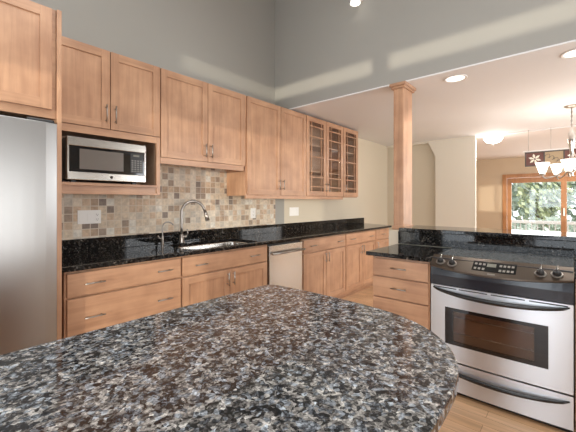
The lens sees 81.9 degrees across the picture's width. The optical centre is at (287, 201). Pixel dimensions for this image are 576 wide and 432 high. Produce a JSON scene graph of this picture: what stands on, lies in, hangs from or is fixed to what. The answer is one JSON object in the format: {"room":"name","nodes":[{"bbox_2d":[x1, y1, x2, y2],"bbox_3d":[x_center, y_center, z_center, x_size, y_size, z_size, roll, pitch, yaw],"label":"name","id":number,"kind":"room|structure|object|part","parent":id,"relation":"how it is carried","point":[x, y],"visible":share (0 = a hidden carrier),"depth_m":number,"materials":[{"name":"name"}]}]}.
{"room":"kitchen","nodes":[
{"label":"kitchen","id":0,"kind":"room"},
{"bbox_2d":[30,0,387,224],"bbox_3d":[0.488,-0.646,5.130,0.130,3.900,13.600,0,0,41],"label":"wall","id":1,"kind":"structure","parent":0,"point":[227,44],"depth_m":3.58,"materials":[{"name":"grey paint"}]},
{"bbox_2d":[0,0,55,119],"bbox_3d":[-1.874,-0.798,1.775,0.679,0.635,0.924,0,0,41],"label":"upper cabinet","id":2,"kind":"object","parent":1,"relation":"attached to","point":[27,27],"visible":0.94,"depth_m":1.83,"materials":[{"name":"brown wood"}]},
{"bbox_2d":[77,210,100,223],"bbox_3d":[-1.571,0.120,2.629,0.008,0.108,0.168,0,0,41],"label":"switch plate","id":3,"kind":"object","parent":1,"relation":"attached to","point":[83,216],"visible":1,"depth_m":2.62,"materials":[{"name":"white plastic"}]},
{"bbox_2d":[79,213,83,221],"bbox_3d":[-1.606,0.120,2.584,0.003,0.066,0.034,0,0,41],"label":"rocker switch","id":4,"kind":"object","parent":3,"relation":"attached to","point":[81,215],"depth_m":2.58,"materials":[{"name":"white plastic"}]},
{"bbox_2d":[87,213,91,220],"bbox_3d":[-1.569,0.120,2.627,0.003,0.066,0.034,0,0,41],"label":"rocker switch","id":5,"kind":"object","parent":3,"relation":"attached to","point":[89,215],"depth_m":2.62,"materials":[{"name":"white plastic"}]},
{"bbox_2d":[95,213,99,220],"bbox_3d":[-1.533,0.120,2.669,0.002,0.066,0.034,0,0,41],"label":"receptacle","id":6,"kind":"object","parent":3,"relation":"attached to","point":[97,215],"depth_m":2.67,"materials":[{"name":"white plastic"}]},
{"bbox_2d":[62,36,159,194],"bbox_3d":[-1.418,-0.583,2.541,0.351,1.058,0.778,0,0,41],"label":"upper cabinet","id":7,"kind":"object","parent":1,"relation":"attached to","point":[107,95],"visible":0.7,"depth_m":2.46,"materials":[{"name":"brown wood"}]},
{"bbox_3d":[-1.443,-0.821,2.306,0.020,0.574,0.383,0,0,41],"label":"door","id":8,"kind":"part","parent":7,"relation":"part of","materials":[{"name":"brown wood"}]},
{"bbox_2d":[62,136,145,184],"bbox_3d":[-1.422,-0.292,2.545,0.290,0.314,0.546,0,0,41],"label":"microwave oven","id":9,"kind":"object","parent":7,"relation":"in","point":[83,159],"visible":0.94,"depth_m":2.42,"materials":[{"name":"silver metal"}]},
{"bbox_3d":[-1.330,-0.298,2.465,0.031,0.179,0.522,0,0,41],"label":"black panel","id":10,"kind":"part","parent":9,"relation":"part of","materials":[{"name":"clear glass"}]},
{"bbox_3d":[-1.188,-0.298,2.606,0.002,0.149,0.095,0,0,41],"label":"control panel","id":11,"kind":"part","parent":9,"relation":"part of","materials":[{"name":"black plastic"}]},
{"bbox_3d":[-1.318,-0.641,2.413,0.032,0.130,0.009,0,0,41],"label":"handle","id":12,"kind":"part","parent":7,"relation":"part of","materials":[{"name":"silver metal"}]},
{"bbox_2d":[62,182,157,194],"bbox_3d":[-1.423,-0.094,2.545,0.312,0.080,0.740,0,0,41],"label":"shelf","id":13,"kind":"object","parent":7,"relation":"attached to","point":[67,187],"depth_m":2.46,"materials":[{"name":"brown wood"}]},
{"bbox_3d":[-1.318,-0.292,2.454,0.020,0.472,0.778,0,0,41],"label":"frame","id":14,"kind":"part","parent":7,"relation":"part of","materials":[{"name":"brown wood"}]},
{"bbox_3d":[-1.189,-0.821,2.600,0.020,0.574,0.383,0,0,41],"label":"door","id":15,"kind":"part","parent":7,"relation":"part of","materials":[{"name":"brown wood"}]},
{"bbox_2d":[62,164,274,239],"bbox_3d":[-0.988,-0.034,3.316,0.008,0.645,2.515,0,0,41],"label":"backsplash","id":16,"kind":"structure","parent":1,"relation":"attached to","point":[121,215],"depth_m":3.17,"materials":[{"name":"tile"}]},
{"bbox_2d":[159,68,244,170],"bbox_3d":[-0.856,-0.715,3.191,0.351,0.794,0.935,0,0,41],"label":"upper cabinet","id":17,"kind":"object","parent":1,"relation":"attached to","point":[202,124],"visible":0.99,"depth_m":3.04,"materials":[{"name":"brown wood"}]},
{"bbox_3d":[-0.906,-0.740,2.927,0.020,0.736,0.460,0,0,41],"label":"door","id":18,"kind":"part","parent":17,"relation":"part of","materials":[{"name":"brown wood"}]},
{"bbox_3d":[-0.764,-0.343,3.097,0.018,0.050,0.913,0,0,41],"label":"light rail","id":19,"kind":"part","parent":17,"relation":"part of","materials":[{"name":"brown wood"}]},
{"bbox_3d":[-0.601,-0.740,3.280,0.020,0.736,0.460,0,0,41],"label":"door","id":20,"kind":"part","parent":17,"relation":"part of","materials":[{"name":"brown wood"}]},
{"bbox_2d":[62,218,363,253],"bbox_3d":[-0.213,0.339,4.200,0.020,0.102,4.864,0,0,41],"label":"backsplash","id":21,"kind":"structure","parent":1,"relation":"attached to","point":[100,243],"depth_m":3.27,"materials":[{"name":"stone"}]},
{"bbox_2d":[251,208,255,217],"bbox_3d":[-0.416,0.136,3.966,0.008,0.120,0.080,0,0,41],"label":"outlet plate","id":22,"kind":"object","parent":1,"relation":"attached to","point":[253,210],"visible":1,"depth_m":3.96,"materials":[{"name":"white plastic"}]},
{"bbox_2d":[227,96,305,198],"bbox_3d":[-0.211,-0.573,3.938,0.351,1.078,1.022,0,0,41],"label":"upper cabinet","id":23,"kind":"object","parent":1,"relation":"attached to","point":[275,136],"visible":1,"depth_m":3.76,"materials":[{"name":"brown wood"}]},
{"bbox_3d":[-0.263,-0.593,3.671,0.020,1.030,0.519,0,0,41],"label":"door","id":24,"kind":"part","parent":23,"relation":"part of","materials":[{"name":"brown wood"}]},
{"bbox_3d":[-0.113,-0.051,3.853,0.018,0.034,1.022,0,0,41],"label":"light rail","id":25,"kind":"part","parent":23,"relation":"part of","materials":[{"name":"brown wood"}]},
{"bbox_3d":[0.069,-0.593,4.055,0.020,1.030,0.475,0,0,41],"label":"door","id":26,"kind":"part","parent":23,"relation":"part of","materials":[{"name":"brown wood"}]},
{"bbox_2d":[289,207,298,215],"bbox_3d":[0.085,0.134,4.556,0.008,0.116,0.195,0,0,41],"label":"switch plate","id":27,"kind":"object","parent":1,"relation":"attached to","point":[293,211],"visible":1,"depth_m":4.55,"materials":[{"name":"white plastic"}]},
{"bbox_2d":[306,115,342,199],"bbox_3d":[0.415,-0.573,4.667,0.358,1.078,0.893,0,0,41],"label":"upper cabinet","id":28,"kind":"object","parent":1,"relation":"attached to","point":[324,140],"visible":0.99,"depth_m":4.75,"materials":[{"name":"brown wood"}]},
{"bbox_3d":[0.376,-0.593,4.411,0.020,1.030,0.446,0,0,41],"label":"door","id":29,"kind":"part","parent":28,"relation":"part of","materials":[{"name":"brown wood"}]},
{"bbox_3d":[0.515,-0.051,4.579,0.018,0.034,0.891,0,0,41],"label":"light rail","id":30,"kind":"part","parent":28,"relation":"part of","materials":[{"name":"brown wood"}]},
{"bbox_2d":[310,144,339,152],"bbox_3d":[0.388,-0.755,4.689,0.262,0.018,0.855,0,0,41],"label":"shelf","id":31,"kind":"object","parent":28,"relation":"attached to","point":[315,148],"depth_m":4.83,"materials":[{"name":"brown wood"}]},
{"bbox_2d":[310,170,339,175],"bbox_3d":[0.388,-0.405,4.689,0.262,0.018,0.855,0,0,41],"label":"shelf","id":32,"kind":"object","parent":28,"relation":"attached to","point":[314,173],"depth_m":4.82,"materials":[{"name":"brown wood"}]},
{"bbox_3d":[0.668,-0.593,4.748,0.020,1.030,0.434,0,0,41],"label":"door","id":33,"kind":"part","parent":28,"relation":"part of","materials":[{"name":"brown wood"}]},
{"bbox_2d":[343,127,357,197],"bbox_3d":[0.853,-0.589,5.173,0.358,1.046,0.442,0,0,41],"label":"upper cabinet","id":34,"kind":"object","parent":1,"relation":"attached to","point":[350,137],"visible":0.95,"depth_m":5.20,"materials":[{"name":"brown wood"}]},
{"bbox_2d":[388,144,435,237],"bbox_3d":[2.620,0.083,6.410,1.420,2.442,0.075,0,0,41],"label":"wall","id":35,"kind":"structure","parent":0,"point":[423,157],"depth_m":6.41,"materials":[{"name":"beige paint"}]},
{"bbox_2d":[275,0,575,108],"bbox_3d":[2.116,-1.875,2.387,5.920,1.442,0.140,0,0,41],"label":"wall header","id":36,"kind":"structure","parent":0,"point":[325,49],"depth_m":3.24,"materials":[{"name":"grey paint"}]},
{"bbox_2d":[350,0,362,5],"bbox_3d":[0.705,-2.094,3.400,0.104,0.155,0.171,0,0,41],"label":"wall spotlight","id":37,"kind":"object","parent":36,"relation":"attached to","point":[353,2],"visible":1,"depth_m":3.40,"materials":[{"name":"white paint"}]},
{"bbox_2d":[386,136,475,227],"bbox_3d":[2.642,0.082,6.282,1.620,2.444,0.080,0,0,41],"label":"wall","id":38,"kind":"structure","parent":0,"point":[455,157],"depth_m":5.93,"materials":[{"name":"beige paint"}]},
{"bbox_2d":[477,125,575,137],"bbox_3d":[4.940,-1.164,4.414,4.300,0.072,0.060,0,0,41],"label":"trim","id":39,"kind":"structure","parent":38,"relation":"attached to","point":[573,125],"depth_m":5.33,"materials":[{"name":"white paint"}]},
{"bbox_2d":[290,39,575,145],"bbox_3d":[3.208,-1.147,3.650,5.920,0.013,3.482,0,0,41],"label":"ceiling","id":40,"kind":"structure","parent":0,"point":[527,90],"depth_m":3.85,"materials":[{"name":"white paint"}]},
{"bbox_2d":[443,74,467,82],"bbox_3d":[1.546,-1.136,3.065,0.202,0.007,0.202,0,0,41],"label":"recessed light","id":41,"kind":"object","parent":40,"relation":"in","point":[459,77],"visible":1,"depth_m":3.06,"materials":[{"name":"white paint"}]},
{"bbox_2d":[523,130,575,166],"bbox_3d":[4.057,-0.849,5.072,0.755,0.582,0.024,0,0,41],"label":"stained glass panel","id":42,"kind":"object","parent":40,"relation":"hanging from","point":[554,156],"visible":0.84,"depth_m":5.12,"materials":[{"name":"multicoloured glass"}]},
{"bbox_2d":[529,154,539,162],"bbox_3d":[3.879,-0.672,5.219,0.162,0.166,0.002,0,0,41],"label":"flower","id":43,"kind":"object","parent":42,"relation":"on","point":[533,158],"depth_m":5.22,"materials":[{"name":"beige glass"}]},
{"bbox_3d":[3.882,-0.672,5.223,0.219,0.192,0.008,0,0,41],"label":"glass square","id":44,"kind":"part","parent":42,"relation":"part of","materials":[{"name":"brown glass"}]},
{"bbox_3d":[4.061,-0.676,5.068,0.725,0.236,0.024,0,0,41],"label":"frame","id":45,"kind":"part","parent":42,"relation":"part of","materials":[{"name":"grey"}]},
{"bbox_3d":[4.062,-0.672,5.068,0.219,0.192,0.008,0,0,41],"label":"glass square","id":46,"kind":"part","parent":42,"relation":"part of","materials":[{"name":"beige glass"}]},
{"bbox_3d":[4.239,-0.672,4.914,0.219,0.192,0.008,0,0,41],"label":"glass square","id":47,"kind":"part","parent":42,"relation":"part of","materials":[{"name":"brown"}]},
{"bbox_2d":[535,104,575,179],"bbox_3d":[3.353,-0.710,3.936,0.678,0.859,0.666,0,0,41],"label":"chandelier","id":48,"kind":"object","parent":40,"relation":"hanging from","point":[569,165],"visible":1,"depth_m":3.94,"materials":[{"name":"white glass"}]},
{"bbox_3d":[3.123,-0.412,4.076,0.148,0.133,0.148,0,0,41],"label":"lamp shade","id":49,"kind":"part","parent":48,"relation":"part of","materials":[{"name":"white glass"}]},
{"bbox_3d":[3.218,-0.351,4.017,0.286,0.141,0.063,0,0,32],"label":"arm","id":50,"kind":"part","parent":48,"relation":"part of","materials":[{"name":"silver metal"}]},
{"bbox_3d":[3.419,-0.412,4.222,0.148,0.133,0.148,0,0,23],"label":"lamp shade","id":51,"kind":"part","parent":48,"relation":"part of","materials":[{"name":"white glass"}]},
{"bbox_3d":[3.171,-0.412,3.750,0.148,0.133,0.148,0,0,-31],"label":"lamp shade","id":52,"kind":"part","parent":48,"relation":"part of","materials":[{"name":"white glass"}]},
{"bbox_2d":[560,48,575,58],"bbox_3d":[2.206,-1.136,2.534,0.202,0.007,0.202,0,0,41],"label":"recessed light","id":53,"kind":"object","parent":40,"relation":"in","point":[569,54],"visible":1,"depth_m":2.56,"materials":[{"name":"white paint"}]},
{"bbox_2d":[341,285,574,431],"bbox_3d":[2.728,1.344,3.194,6.050,0.080,13.600,0,0,41],"label":"floor","id":54,"kind":"structure","parent":0,"point":[466,414],"depth_m":2.00,"materials":[{"name":"brown wood"}]},
{"bbox_2d":[0,115,56,354],"bbox_3d":[-1.833,0.421,1.732,0.761,1.765,0.912,0,0,41],"label":"refrigerator","id":55,"kind":"object","parent":54,"relation":"on","point":[28,145],"visible":0.7,"depth_m":1.77,"materials":[{"name":"silver metal"}]},
{"bbox_2d":[53,10,61,339],"bbox_3d":[-1.576,0.094,2.145,0.646,2.420,0.024,0,0,41],"label":"panel","id":56,"kind":"object","parent":54,"relation":"on","point":[58,120],"visible":0.24,"depth_m":1.93,"materials":[{"name":"brown wood"}]},
{"bbox_2d":[62,257,180,338],"bbox_3d":[-1.298,0.863,2.465,0.647,0.882,0.776,0,0,41],"label":"base cabinet","id":57,"kind":"object","parent":54,"relation":"on","point":[96,298],"visible":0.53,"depth_m":2.21,"materials":[{"name":"brown wood"}]},
{"bbox_3d":[-1.216,0.719,2.091,0.032,0.009,0.116,0,0,41],"label":"handle","id":58,"kind":"part","parent":57,"relation":"part of","materials":[{"name":"silver metal"}]},
{"bbox_3d":[-1.216,0.508,2.091,0.032,0.009,0.116,0,0,41],"label":"handle","id":59,"kind":"part","parent":57,"relation":"part of","materials":[{"name":"silver metal"}]},
{"bbox_3d":[-1.083,0.508,2.283,0.020,0.144,0.758,0,0,41],"label":"drawer","id":60,"kind":"part","parent":57,"relation":"part of","materials":[{"name":"brown wood"}]},
{"bbox_2d":[180,245,266,306],"bbox_3d":[-0.730,0.863,3.124,0.647,0.882,0.960,0,0,41],"label":"base cabinet","id":61,"kind":"object","parent":54,"relation":"on","point":[205,276],"visible":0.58,"depth_m":2.87,"materials":[{"name":"brown wood"}]},
{"bbox_3d":[-0.672,0.891,2.758,0.020,0.596,0.464,0,0,41],"label":"door","id":62,"kind":"part","parent":61,"relation":"part of","materials":[{"name":"brown wood"}]},
{"bbox_2d":[62,218,391,272],"bbox_3d":[0.029,0.354,4.011,0.633,0.132,4.894,0,0,41],"label":"countertop","id":63,"kind":"structure","parent":61,"relation":"on","point":[86,253],"depth_m":3.02,"materials":[{"name":"stone"}]},
{"bbox_2d":[158,221,173,244],"bbox_3d":[-1.120,0.284,3.035,0.142,0.211,0.035,0,0,-34],"label":"filter faucet","id":64,"kind":"object","parent":63,"relation":"on","point":[162,237],"visible":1,"depth_m":3.02,"materials":[{"name":"silver metal"}]},
{"bbox_3d":[-1.101,0.249,3.043,0.104,0.141,0.012,0,0,-25],"label":"spout","id":65,"kind":"part","parent":64,"relation":"part of","materials":[{"name":"silver metal"}]},
{"bbox_2d":[178,200,209,242],"bbox_3d":[-0.911,0.186,3.224,0.296,0.408,0.062,0,0,-27],"label":"kitchen faucet","id":66,"kind":"object","parent":63,"relation":"on","point":[182,236],"visible":0.99,"depth_m":3.17,"materials":[{"name":"silver metal"}]},
{"bbox_3d":[-0.915,0.151,3.218,0.247,0.338,0.027,0,0,-25],"label":"spout","id":67,"kind":"part","parent":66,"relation":"part of","materials":[{"name":"silver metal"}]},
{"bbox_2d":[177,241,244,248],"bbox_3d":[-0.688,0.515,3.126,0.456,0.190,0.786,0,0,41],"label":"sink","id":68,"kind":"object","parent":63,"relation":"in","point":[210,245],"visible":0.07,"depth_m":3.36,"materials":[{"name":"silver metal"}]},
{"bbox_3d":[-0.364,0.891,3.114,0.020,0.596,0.465,0,0,41],"label":"door","id":69,"kind":"part","parent":61,"relation":"part of","materials":[{"name":"brown wood"}]},
{"bbox_2d":[0,285,458,431],"bbox_3d":[-0.425,0.847,0.504,0.928,0.914,2.106,0,0,41],"label":"kitchen island","id":70,"kind":"object","parent":54,"relation":"on","point":[266,358],"visible":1,"depth_m":0.75,"materials":[{"name":"stone"}]},
{"bbox_2d":[267,240,305,289],"bbox_3d":[-0.222,0.868,3.689,0.659,0.872,0.546,0,0,41],"label":"dishwasher","id":71,"kind":"object","parent":54,"relation":"on","point":[284,259],"visible":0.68,"depth_m":3.49,"materials":[{"name":"silver metal"}]},
{"bbox_3d":[0.007,0.522,3.490,0.052,0.021,0.520,0,0,41],"label":"handle","id":72,"kind":"part","parent":71,"relation":"part of","materials":[{"name":"silver metal"}]},
{"bbox_2d":[300,234,345,297],"bbox_3d":[0.249,0.863,4.256,0.647,0.882,0.915,0,0,41],"label":"base cabinet","id":73,"kind":"object","parent":54,"relation":"on","point":[324,258],"visible":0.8,"depth_m":4.05,"materials":[{"name":"brown wood"}]},
{"bbox_3d":[0.316,0.891,3.901,0.020,0.596,0.445,0,0,41],"label":"door","id":74,"kind":"part","parent":73,"relation":"part of","materials":[{"name":"brown wood"}]},
{"bbox_3d":[0.464,0.508,4.072,0.020,0.144,0.897,0,0,41],"label":"drawer","id":75,"kind":"part","parent":73,"relation":"part of","materials":[{"name":"brown wood"}]},
{"bbox_3d":[0.611,0.891,4.242,0.020,0.596,0.446,0,0,41],"label":"door","id":76,"kind":"part","parent":73,"relation":"part of","materials":[{"name":"brown wood"}]},
{"bbox_2d":[339,284,372,298],"bbox_3d":[0.848,1.294,4.637,0.015,0.019,2.275,0,0,41],"label":"trim","id":77,"kind":"structure","parent":54,"relation":"on","point":[371,284],"depth_m":4.76,"materials":[{"name":"brown wood"}]},
{"bbox_2d":[340,230,375,296],"bbox_3d":[0.836,0.863,4.934,0.647,0.882,0.874,0,0,41],"label":"base cabinet","id":78,"kind":"object","parent":54,"relation":"on","point":[359,265],"visible":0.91,"depth_m":4.70,"materials":[{"name":"brown wood"}]},
{"bbox_3d":[0.908,0.891,4.586,0.020,0.596,0.426,0,0,41],"label":"door","id":79,"kind":"part","parent":78,"relation":"part of","materials":[{"name":"brown wood"}]},
{"bbox_3d":[1.049,0.508,4.749,0.020,0.144,0.858,0,0,41],"label":"drawer","id":80,"kind":"part","parent":78,"relation":"part of","materials":[{"name":"brown wood"}]},
{"bbox_3d":[1.191,0.891,4.912,0.020,0.596,0.426,0,0,41],"label":"door","id":81,"kind":"part","parent":78,"relation":"part of","materials":[{"name":"brown wood"}]},
{"bbox_2d":[370,228,388,284],"bbox_3d":[1.280,0.863,5.448,0.647,0.882,0.482,0,0,41],"label":"base cabinet","id":82,"kind":"object","parent":54,"relation":"on","point":[382,240],"visible":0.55,"depth_m":5.25,"materials":[{"name":"brown wood"}]},
{"bbox_3d":[1.493,0.891,5.263,0.020,0.596,0.464,0,0,41],"label":"door","id":83,"kind":"part","parent":82,"relation":"part of","materials":[{"name":"brown wood"}]},
{"bbox_3d":[1.493,0.508,5.263,0.020,0.144,0.464,0,0,41],"label":"drawer","id":84,"kind":"part","parent":82,"relation":"part of","materials":[{"name":"brown wood"}]},
{"bbox_2d":[373,256,430,330],"bbox_3d":[1.016,0.863,2.683,0.428,0.882,0.649,0,0,41],"label":"base cabinet","id":85,"kind":"object","parent":54,"relation":"on","point":[402,287],"visible":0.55,"depth_m":2.43,"materials":[{"name":"brown wood"}]},
{"bbox_3d":[0.828,0.848,2.470,0.419,0.223,0.020,0,0,41],"label":"drawer","id":86,"kind":"part","parent":85,"relation":"part of","materials":[{"name":"brown wood"}]},
{"bbox_3d":[0.828,0.651,2.470,0.419,0.150,0.020,0,0,41],"label":"drawer","id":87,"kind":"part","parent":85,"relation":"part of","materials":[{"name":"brown wood"}]},
{"bbox_3d":[0.828,0.501,2.470,0.419,0.130,0.020,0,0,41],"label":"drawer","id":88,"kind":"part","parent":85,"relation":"part of","materials":[{"name":"brown wood"}]},
{"bbox_2d":[430,248,573,431],"bbox_3d":[1.456,0.833,2.275,0.764,0.941,0.642,0,0,41],"label":"range","id":89,"kind":"object","parent":54,"relation":"on","point":[506,319],"visible":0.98,"depth_m":2.03,"materials":[{"name":"silver metal"}]},
{"bbox_2d":[487,263,496,267],"bbox_3d":[1.291,0.404,2.105,0.050,0.018,0.029,0,0,41],"label":"clock","id":90,"kind":"object","parent":89,"relation":"on","point":[489,265],"depth_m":2.10,"materials":[{"name":"grey"}]},
{"bbox_3d":[1.294,0.413,2.088,0.237,0.050,0.083,0,0,41],"label":"display panel","id":91,"kind":"part","parent":89,"relation":"part of","materials":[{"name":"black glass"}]},
{"bbox_3d":[1.275,0.614,2.064,0.729,0.053,0.056,0,0,41],"label":"handle","id":92,"kind":"part","parent":89,"relation":"part of","materials":[{"name":"black"}]},
{"bbox_3d":[1.297,0.423,2.091,0.762,0.097,0.156,0,0,41],"label":"control panel","id":93,"kind":"part","parent":89,"relation":"part of","materials":[{"name":"grey metal"}]},
{"bbox_3d":[1.299,0.823,2.093,0.760,0.498,0.047,0,0,41],"label":"oven door","id":94,"kind":"part","parent":89,"relation":"part of","materials":[{"name":"silver metal"}]},
{"bbox_2d":[438,248,573,266],"bbox_3d":[1.506,0.387,2.333,0.764,0.006,0.489,0,0,41],"label":"cooktop","id":95,"kind":"object","parent":89,"relation":"in","point":[551,261],"depth_m":2.29,"materials":[{"name":"black glass"}]},
{"bbox_3d":[1.276,1.137,2.065,0.729,0.055,0.052,0,0,41],"label":"handle","id":96,"kind":"part","parent":89,"relation":"part of","materials":[{"name":"black"}]},
{"bbox_3d":[1.299,1.175,2.093,0.760,0.187,0.047,0,0,41],"label":"storage drawer","id":97,"kind":"part","parent":89,"relation":"part of","materials":[{"name":"silver metal"}]},
{"bbox_3d":[1.467,0.417,1.930,0.060,0.034,0.053,0,0,41],"label":"knob","id":98,"kind":"part","parent":89,"relation":"part of","materials":[{"name":"silver metal"}]},
{"bbox_3d":[1.529,0.412,1.888,0.060,0.034,0.053,0,0,41],"label":"knob","id":99,"kind":"part","parent":89,"relation":"part of","materials":[{"name":"silver metal"}]},
{"bbox_2d":[575,279,575,431],"bbox_3d":[2.141,0.863,1.710,0.998,0.882,0.649,0,0,41],"label":"base cabinet","id":100,"kind":"object","parent":54,"relation":"on","point":[575,279],"visible":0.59,"depth_m":1.83,"materials":[{"name":"brown wood"}]},
{"bbox_2d":[366,231,575,278],"bbox_3d":[1.684,0.346,2.116,2.280,0.148,0.634,0,0,41],"label":"countertop","id":101,"kind":"structure","parent":100,"relation":"on","point":[415,252],"depth_m":2.58,"materials":[{"name":"stone"}]},
{"bbox_2d":[390,230,575,390],"bbox_3d":[2.407,0.786,2.116,3.525,1.035,0.310,0,0,41],"label":"wall","id":102,"kind":"structure","parent":0,"point":[393,233],"depth_m":2.89,"materials":[{"name":"beige paint"}]},
{"bbox_2d":[389,81,415,229],"bbox_3d":[1.132,-0.435,3.271,0.159,1.408,0.282,0,0,41],"label":"wooden column","id":103,"kind":"structure","parent":102,"relation":"on","point":[403,90],"depth_m":3.19,"materials":[{"name":"brown wood"}]},
{"bbox_2d":[398,231,575,257],"bbox_3d":[1.887,0.328,2.344,2.270,0.112,0.022,0,0,41],"label":"backsplash","id":104,"kind":"structure","parent":102,"relation":"attached to","point":[500,244],"depth_m":2.58,"materials":[{"name":"stone"}]},
{"bbox_2d":[399,225,575,241],"bbox_3d":[2.430,0.253,2.099,3.369,0.031,0.445,0,0,41],"label":"bar","id":105,"kind":"object","parent":102,"relation":"on","point":[526,234],"visible":1,"depth_m":2.65,"materials":[{"name":"stone"}]},
{"bbox_2d":[476,157,575,228],"bbox_3d":[7.181,0.032,8.246,5.920,2.544,0.130,0,0,41],"label":"wall","id":106,"kind":"structure","parent":0,"point":[489,173],"depth_m":9.38,"materials":[{"name":"beige paint"}]},
{"bbox_2d":[502,171,575,231],"bbox_3d":[6.951,0.277,8.393,2.580,2.055,0.150,0,0,41],"label":"door","id":107,"kind":"structure","parent":106,"relation":"in","point":[507,180],"depth_m":8.88,"materials":[{"name":"brown wood"}]},
{"bbox_3d":[7.419,0.319,8.047,1.210,1.930,0.040,0,0,41],"label":"sash","id":108,"kind":"part","parent":107,"relation":"part of","materials":[{"name":"brown wood"}]},
{"bbox_2d":[476,127,575,159],"bbox_3d":[5.785,-1.250,6.631,5.920,0.100,4.400,0,0,41],"label":"ceiling","id":109,"kind":"structure","parent":0,"point":[511,145],"depth_m":6.95,"materials":[{"name":"white paint"}]},
{"bbox_2d":[483,135,502,144],"bbox_3d":[3.616,-1.097,5.850,0.304,0.204,0.304,0,0,41],"label":"flush ceiling light","id":110,"kind":"object","parent":109,"relation":"attached to","point":[490,139],"visible":0.88,"depth_m":5.76,"materials":[{"name":"white glass"}]},
{"label":"outside","id":111,"kind":"structure","parent":0,"visible":0},
{"bbox_3d":[7.633,1.639,9.594,7.000,0.070,2.500,0,0,41],"label":"deck","id":112,"kind":"object","parent":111,"visible":0},
{"bbox_2d":[512,220,575,231],"bbox_3d":[8.333,1.104,10.443,6.850,1.000,0.140,0,0,41],"label":"deck railing","id":113,"kind":"object","parent":112,"relation":"on","point":[531,222],"visible":0.08,"depth_m":10.60,"materials":[{"name":"white paint"}]},
{"bbox_3d":[8.352,0.654,10.427,6.800,0.100,0.140,0,0,41],"label":"rail","id":114,"kind":"part","parent":113,"relation":"part of","materials":[{"name":"white paint"}]},
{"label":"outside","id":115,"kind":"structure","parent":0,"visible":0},
{"bbox_3d":[15.920,1.889,19.945,34.000,0.070,29.000,0,0,41],"label":"ground","id":116,"kind":"structure","parent":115,"visible":0},
{"bbox_2d":[512,181,575,231],"bbox_3d":[15.846,-2.204,20.655,21.487,8.582,2.387,0,0,41],"label":"hedge","id":117,"kind":"object","parent":116,"relation":"on","point":[514,207],"visible":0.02,"depth_m":20.18,"materials":[{"name":"green plant"}]},
{"bbox_2d":[512,216,575,231],"bbox_3d":[9.041,1.219,11.611,7.667,1.451,1.186,0,0,41],"label":"railing","id":118,"kind":"object","parent":116,"relation":"on","point":[571,227],"visible":0.06,"depth_m":11.48,"materials":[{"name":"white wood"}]},
{"bbox_2d":[513,181,574,224],"bbox_3d":[13.090,-2.118,17.092,3.188,7.954,3.175,0,0,41],"label":"tree","id":119,"kind":"object","parent":116,"relation":"on","point":[516,201],"visible":0.02,"depth_m":17.29,"materials":[{"name":"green plant"}]},
{"bbox_2d":[515,181,574,230],"bbox_3d":[9.813,-0.693,12.920,1.944,5.111,1.961,0,0,26],"label":"tree","id":120,"kind":"object","parent":116,"relation":"on","point":[543,199],"visible":0.38,"depth_m":12.60,"materials":[{"name":"green plant"}]}
]}

